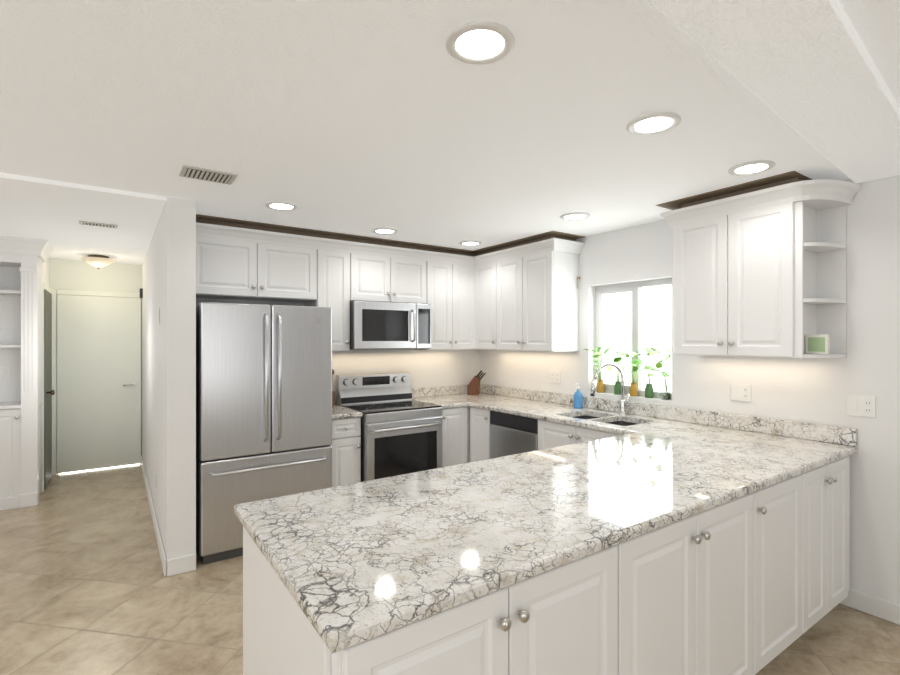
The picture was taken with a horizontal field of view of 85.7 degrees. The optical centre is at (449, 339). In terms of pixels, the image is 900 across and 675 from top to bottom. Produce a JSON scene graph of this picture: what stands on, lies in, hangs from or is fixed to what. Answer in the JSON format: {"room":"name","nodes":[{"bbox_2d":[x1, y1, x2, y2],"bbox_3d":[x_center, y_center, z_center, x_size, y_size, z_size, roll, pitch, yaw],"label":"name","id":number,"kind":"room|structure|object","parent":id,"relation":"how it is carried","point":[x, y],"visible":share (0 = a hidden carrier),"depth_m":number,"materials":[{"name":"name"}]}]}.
{"room":"kitchen","nodes":[
{"label":"kitchen","id":0,"kind":"room"},
{"bbox_2d":[39,404,40,493],"bbox_3d":[-5.497,0.300,3.899,3.400,2.440,0.150,0,0,-35],"label":"wall","id":1,"kind":"structure","parent":0,"point":[40,404],"depth_m":4.80,"materials":[{"name":"white paint"}]},
{"bbox_2d":[43,257,50,287],"bbox_3d":[-4.381,0.300,5.141,0.150,2.440,0.600,0,0,-35],"label":"wall","id":2,"kind":"structure","parent":0,"point":[46,264],"depth_m":5.31,"materials":[{"name":"white paint"}]},
{"bbox_2d":[41,283,54,491],"bbox_3d":[-4.237,0.472,5.154,0.099,2.095,0.730,0,0,-35],"label":"hall door","id":3,"kind":"structure","parent":2,"relation":"in","point":[46,437],"depth_m":4.97,"materials":[{"name":"grey"}]},
{"bbox_2d":[51,258,138,297],"bbox_3d":[-4.258,0.300,5.718,1.010,2.440,0.150,0,0,-35],"label":"wall","id":4,"kind":"structure","parent":0,"point":[66,274],"depth_m":5.68,"materials":[{"name":"white paint"}]},
{"bbox_2d":[51,289,141,474],"bbox_3d":[-4.121,0.472,5.671,0.871,2.095,0.082,0,0,-35],"label":"hall door","id":5,"kind":"structure","parent":4,"relation":"in","point":[97,381],"depth_m":5.67,"materials":[{"name":"white paint"}]},
{"bbox_2d":[139,197,198,559],"bbox_3d":[-2.776,0.300,4.646,0.165,2.440,3.600,0,0,-35],"label":"wall","id":6,"kind":"structure","parent":0,"point":[167,272],"depth_m":3.20,"materials":[{"name":"white paint"}]},
{"bbox_2d":[140,455,169,576],"bbox_3d":[-2.801,1.464,4.526,0.020,0.109,3.464,0,0,-35],"label":"baseboard","id":7,"kind":"structure","parent":6,"relation":"attached to","point":[165,563],"depth_m":3.69,"materials":[{"name":"white wood"}]},
{"bbox_2d":[158,308,159,323],"bbox_3d":[-2.194,-0.180,3.651,0.008,0.118,0.075,0,0,-35],"label":"light switch","id":8,"kind":"object","parent":6,"relation":"attached to","point":[158,308],"depth_m":3.63,"materials":[{"name":"white plastic"}]},
{"bbox_2d":[199,298,478,404],"bbox_3d":[-0.929,0.300,4.776,2.970,2.440,0.150,0,0,-35],"label":"wall","id":9,"kind":"structure","parent":0,"point":[427,368],"depth_m":5.05,"materials":[{"name":"white paint"}]},
{"bbox_2d":[196,214,475,350],"bbox_3d":[-0.766,-0.409,4.527,3.001,1.019,0.440,0,0,-35],"label":"upper cabinet","id":10,"kind":"object","parent":9,"relation":"attached to","point":[236,259],"depth_m":4.23,"materials":[{"name":"white paint"}]},
{"bbox_2d":[350,300,430,349],"bbox_3d":[-0.612,-0.132,4.612,0.795,0.433,0.475,0,0,-35],"label":"microwave","id":11,"kind":"object","parent":10,"relation":"attached to","point":[383,325],"visible":0.98,"depth_m":4.42,"materials":[{"name":"grey metal"}]},
{"bbox_2d":[0,464,899,674],"bbox_3d":[-1.366,1.545,1.578,7.950,0.050,10.550,0,0,-35],"label":"floor","id":12,"kind":"structure","parent":0,"point":[87,587],"depth_m":2.76,"materials":[{"name":"tile"}]},
{"bbox_2d":[0,236,52,509],"bbox_3d":[-4.526,0.301,4.164,1.698,2.437,0.480,0,0,-35],"label":"built-in hutch","id":13,"kind":"object","parent":12,"relation":"on","point":[21,329],"visible":1,"depth_m":4.44,"materials":[{"name":"white paint"}]},
{"bbox_2d":[196,302,331,564],"bbox_3d":[-1.482,0.632,3.782,0.920,1.775,0.794,0,0,-35],"label":"refrigerator","id":14,"kind":"object","parent":12,"relation":"on","point":[263,402],"visible":0.9,"depth_m":3.43,"materials":[{"name":"grey metal"}]},
{"bbox_2d":[330,417,360,486],"bbox_3d":[-1.033,1.081,4.233,0.280,0.880,0.620,0,0,-35],"label":"base cabinet","id":15,"kind":"object","parent":12,"relation":"on","point":[346,451],"depth_m":3.98,"materials":[{"name":"white paint"}]},
{"bbox_2d":[332,405,362,419],"bbox_3d":[-1.027,0.570,4.219,0.285,0.140,0.647,0,0,-35],"label":"countertop","id":16,"kind":"structure","parent":15,"relation":"on","point":[338,412],"depth_m":4.01,"materials":[{"name":"stone"}]},
{"bbox_2d":[332,369,334,405],"bbox_3d":[-1.098,0.432,4.397,0.104,0.334,0.104,0,0,-35],"label":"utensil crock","id":17,"kind":"object","parent":16,"relation":"on","point":[333,398],"visible":0.12,"depth_m":4.38,"materials":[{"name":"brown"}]},
{"bbox_2d":[336,372,441,481],"bbox_3d":[-0.549,0.922,4.473,0.760,1.195,0.719,0,0,-35],"label":"range","id":18,"kind":"object","parent":12,"relation":"on","point":[401,431],"visible":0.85,"depth_m":4.30,"materials":[{"name":"silver metal"}]},
{"bbox_2d":[243,526,626,674],"bbox_3d":[-0.115,1.081,1.642,0.931,0.880,0.930,0,0,-35],"label":"base cabinet","id":19,"kind":"object","parent":12,"relation":"on","point":[570,618],"depth_m":1.32,"materials":[{"name":"white paint"}]},
{"bbox_2d":[234,428,817,653],"bbox_3d":[0.484,0.620,2.068,2.430,0.040,0.970,0,0,-35],"label":"countertop","id":20,"kind":"structure","parent":19,"relation":"on","point":[353,564],"depth_m":1.63,"materials":[{"name":"stone"}]},
{"bbox_2d":[441,406,469,466],"bbox_3d":[-0.137,1.081,4.853,0.320,0.880,0.620,0,0,-35],"label":"base cabinet","id":21,"kind":"object","parent":12,"relation":"on","point":[455,421],"depth_m":4.61,"materials":[{"name":"white paint"}]},
{"bbox_2d":[411,386,466,408],"bbox_3d":[-0.139,0.570,4.834,0.305,0.140,0.647,0,0,-35],"label":"countertop","id":22,"kind":"structure","parent":21,"relation":"on","point":[448,399],"depth_m":5.06,"materials":[{"name":"stone"}]},
{"bbox_2d":[470,407,541,461],"bbox_3d":[0.531,1.081,4.746,0.620,0.880,0.300,0,0,-35],"label":"base cabinet","id":23,"kind":"object","parent":12,"relation":"on","point":[479,418],"depth_m":4.56,"materials":[{"name":"white paint"}]},
{"bbox_2d":[442,384,857,466],"bbox_3d":[1.050,0.664,3.961,0.657,0.328,3.437,0,0,-35],"label":"countertop","id":24,"kind":"structure","parent":23,"relation":"on","point":[807,441],"depth_m":3.38,"materials":[{"name":"stone"}]},
{"bbox_2d":[467,371,485,394],"bbox_3d":[0.293,0.463,5.291,0.191,0.272,0.090,0,0,15],"label":"knife block","id":25,"kind":"object","parent":24,"relation":"on","point":[473,387],"visible":1,"depth_m":5.26,"materials":[{"name":"brown wood"}]},
{"bbox_2d":[574,383,582,408],"bbox_3d":[1.128,0.490,4.272,0.079,0.217,0.076,0,0,-35],"label":"soap bottle","id":26,"kind":"object","parent":24,"relation":"on","point":[578,399],"visible":1,"depth_m":4.24,"materials":[{"name":"blue plastic"}]},
{"bbox_2d":[590,363,629,414],"bbox_3d":[1.279,0.391,3.858,0.275,0.415,0.211,0,0,-35],"label":"faucet","id":27,"kind":"object","parent":24,"relation":"on","point":[623,404],"visible":1,"depth_m":3.87,"materials":[{"name":"silver metal"}]},
{"bbox_2d":[490,411,537,458],"bbox_3d":[0.778,1.081,4.364,0.592,0.877,0.600,0,0,-35],"label":"dishwasher","id":28,"kind":"object","parent":12,"relation":"on","point":[510,434],"visible":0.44,"depth_m":4.20,"materials":[{"name":"grey metal"}]},
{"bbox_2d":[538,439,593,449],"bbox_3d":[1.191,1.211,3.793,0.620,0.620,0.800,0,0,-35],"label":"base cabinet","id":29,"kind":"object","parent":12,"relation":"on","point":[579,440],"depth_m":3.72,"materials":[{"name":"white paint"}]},
{"bbox_2d":[627,490,758,674],"bbox_3d":[0.644,1.081,2.167,0.915,0.880,0.930,0,0,-35],"label":"base cabinet","id":30,"kind":"object","parent":12,"relation":"on","point":[753,583],"depth_m":1.79,"materials":[{"name":"white paint"}]},
{"bbox_2d":[759,472,806,670],"bbox_3d":[1.225,1.081,2.570,0.500,0.880,0.930,0,0,-35],"label":"base cabinet","id":31,"kind":"object","parent":12,"relation":"on","point":[782,505],"depth_m":2.20,"materials":[{"name":"white paint"}]},
{"bbox_2d":[807,456,849,629],"bbox_3d":[1.685,1.081,2.888,0.619,0.880,0.930,0,0,-35],"label":"base cabinet","id":32,"kind":"object","parent":12,"relation":"on","point":[828,485],"depth_m":2.51,"materials":[{"name":"white paint"}]},
{"bbox_2d":[0,0,899,264],"bbox_3d":[-1.366,-0.938,1.578,7.950,0.125,10.550,0,0,-35],"label":"ceiling","id":33,"kind":"structure","parent":0,"point":[360,117],"depth_m":1.93,"materials":[{"name":"white paint"}]},
{"bbox_2d":[81,255,115,268],"bbox_3d":[-3.844,-0.845,5.305,0.310,0.148,0.310,0,0,-35],"label":"dome light","id":34,"kind":"object","parent":33,"relation":"attached to","point":[98,261],"visible":1,"depth_m":5.23,"materials":[{"name":"white glass"}]},
{"bbox_2d":[79,221,117,228],"bbox_3d":[-2.786,-0.913,3.848,0.250,0.012,0.120,0,0,-35],"label":"ceiling vent","id":35,"kind":"object","parent":33,"relation":"in","point":[80,222],"depth_m":3.83,"materials":[{"name":"silver metal"}]},
{"bbox_2d":[179,164,237,184],"bbox_3d":[-1.343,-0.913,2.695,0.270,0.012,0.200,0,0,-35],"label":"ceiling vent","id":36,"kind":"object","parent":33,"relation":"in","point":[198,173],"depth_m":2.67,"materials":[{"name":"silver metal"}]},
{"bbox_2d":[265,201,297,210],"bbox_3d":[-1.151,-0.913,3.314,0.215,0.011,0.215,0,0,-44],"label":"recessed light","id":37,"kind":"object","parent":33,"relation":"in","point":[275,205],"depth_m":3.30,"materials":[{"name":"white"}]},
{"bbox_2d":[372,228,397,233],"bbox_3d":[-0.546,-0.913,4.074,0.215,0.011,0.215,0,0,-44],"label":"recessed light","id":38,"kind":"object","parent":33,"relation":"in","point":[377,230],"depth_m":4.06,"materials":[{"name":"white"}]},
{"bbox_2d":[459,241,481,245],"bbox_3d":[0.194,-0.913,4.586,0.215,0.011,0.215,0,0,16],"label":"recessed light","id":39,"kind":"object","parent":33,"relation":"in","point":[465,243],"depth_m":4.59,"materials":[{"name":"white"}]},
{"bbox_2d":[445,20,514,64],"bbox_3d":[0.093,-0.913,1.500,0.215,0.011,0.215,0,0,-41],"label":"recessed light","id":40,"kind":"object","parent":33,"relation":"in","point":[480,42],"depth_m":1.49,"materials":[{"name":"white"}]},
{"bbox_2d":[560,212,589,220],"bbox_3d":[0.927,-0.913,3.597,0.215,0.011,0.215,0,0,-44],"label":"recessed light","id":41,"kind":"object","parent":33,"relation":"in","point":[576,216],"depth_m":3.59,"materials":[{"name":"white"}]},
{"bbox_2d":[626,112,681,135],"bbox_3d":[0.863,-0.913,2.057,0.215,0.011,0.215,0,0,-44],"label":"recessed light","id":42,"kind":"object","parent":33,"relation":"in","point":[654,123],"depth_m":2.05,"materials":[{"name":"white"}]},
{"bbox_2d":[728,160,775,175],"bbox_3d":[1.605,-0.913,2.583,0.215,0.011,0.215,0,0,-44],"label":"recessed light","id":43,"kind":"object","parent":33,"relation":"in","point":[752,167],"depth_m":2.57,"materials":[{"name":"white"}]},
{"bbox_2d":[479,175,899,603],"bbox_3d":[2.454,0.300,2.648,0.150,2.440,7.500,0,0,-35],"label":"wall","id":44,"kind":"structure","parent":0,"point":[815,391],"depth_m":2.79,"materials":[{"name":"white paint"}]},
{"bbox_2d":[476,231,584,351],"bbox_3d":[0.730,-0.409,4.638,0.415,1.019,1.080,0,0,-35],"label":"upper cabinet","id":45,"kind":"object","parent":44,"relation":"attached to","point":[522,294],"depth_m":4.41,"materials":[{"name":"white paint"}]},
{"bbox_2d":[550,370,559,382],"bbox_3d":[0.998,0.350,4.608,0.008,0.118,0.127,0,0,-35],"label":"outlet","id":46,"kind":"object","parent":44,"relation":"attached to","point":[554,375],"depth_m":4.61,"materials":[{"name":"white plastic"}]},
{"bbox_2d":[583,347,609,392],"bbox_3d":[1.274,0.260,4.224,0.156,0.399,0.271,0,0,-35],"label":"potted plant","id":47,"kind":"object","parent":44,"relation":"on","point":[600,386],"visible":0.9,"depth_m":4.22,"materials":[{"name":"green plant"}]},
{"bbox_2d":[606,352,629,394],"bbox_3d":[1.383,0.280,4.068,0.155,0.358,0.200,0,0,-35],"label":"potted plant","id":48,"kind":"object","parent":44,"relation":"on","point":[617,388],"visible":0.92,"depth_m":4.07,"materials":[{"name":"green plant"}]},
{"bbox_2d":[618,352,641,395],"bbox_3d":[1.456,0.278,3.950,0.168,0.362,0.181,0,0,-35],"label":"potted plant","id":49,"kind":"object","parent":44,"relation":"on","point":[633,389],"visible":0.92,"depth_m":3.95,"materials":[{"name":"brown"}]},
{"bbox_2d":[595,278,671,398],"bbox_3d":[1.534,-0.010,4.030,0.050,0.938,0.778,0,0,-35],"label":"window unit","id":50,"kind":"structure","parent":44,"relation":"in","point":[635,288],"depth_m":4.01,"materials":[{"name":"white plastic"}]},
{"bbox_2d":[629,352,661,397],"bbox_3d":[1.552,0.277,3.862,0.111,0.365,0.260,0,0,-35],"label":"potted plant","id":51,"kind":"object","parent":44,"relation":"on","point":[649,390],"visible":0.94,"depth_m":3.84,"materials":[{"name":"green plant"}]},
{"bbox_2d":[645,347,670,399],"bbox_3d":[1.592,0.258,3.770,0.151,0.403,0.177,0,0,-35],"label":"potted plant","id":52,"kind":"object","parent":44,"relation":"on","point":[666,395],"visible":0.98,"depth_m":3.74,"materials":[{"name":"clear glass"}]},
{"bbox_2d":[731,383,750,401],"bbox_3d":[1.943,0.350,3.244,0.008,0.118,0.128,0,0,-35],"label":"outlet","id":53,"kind":"object","parent":44,"relation":"attached to","point":[739,392],"depth_m":3.24,"materials":[{"name":"white plastic"}]},
{"bbox_2d":[656,171,860,357],"bbox_3d":[1.855,-0.409,3.014,0.415,1.019,0.996,0,0,-35],"label":"upper cabinet","id":54,"kind":"object","parent":44,"relation":"attached to","point":[759,267],"visible":1,"depth_m":2.85,"materials":[{"name":"white paint"}]},
{"bbox_2d":[847,394,875,417],"bbox_3d":[2.305,0.370,2.722,0.008,0.118,0.128,0,0,-35],"label":"outlet","id":55,"kind":"object","parent":44,"relation":"attached to","point":[861,405],"depth_m":2.72,"materials":[{"name":"white plastic"}]},
{"bbox_2d":[840,588,899,624],"bbox_3d":[3.393,1.464,1.145,0.014,0.109,4.020,0,0,-35],"label":"baseboard","id":56,"kind":"structure","parent":44,"relation":"attached to","point":[884,609],"depth_m":2.67,"materials":[{"name":"white wood"}]},
{"label":"outside","id":57,"kind":"structure","parent":0,"visible":0},
{"bbox_2d":[602,284,671,392],"bbox_3d":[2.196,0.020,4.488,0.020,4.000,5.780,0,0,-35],"label":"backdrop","id":58,"kind":"structure","parent":57,"point":[647,327],"depth_m":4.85,"materials":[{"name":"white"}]}
]}

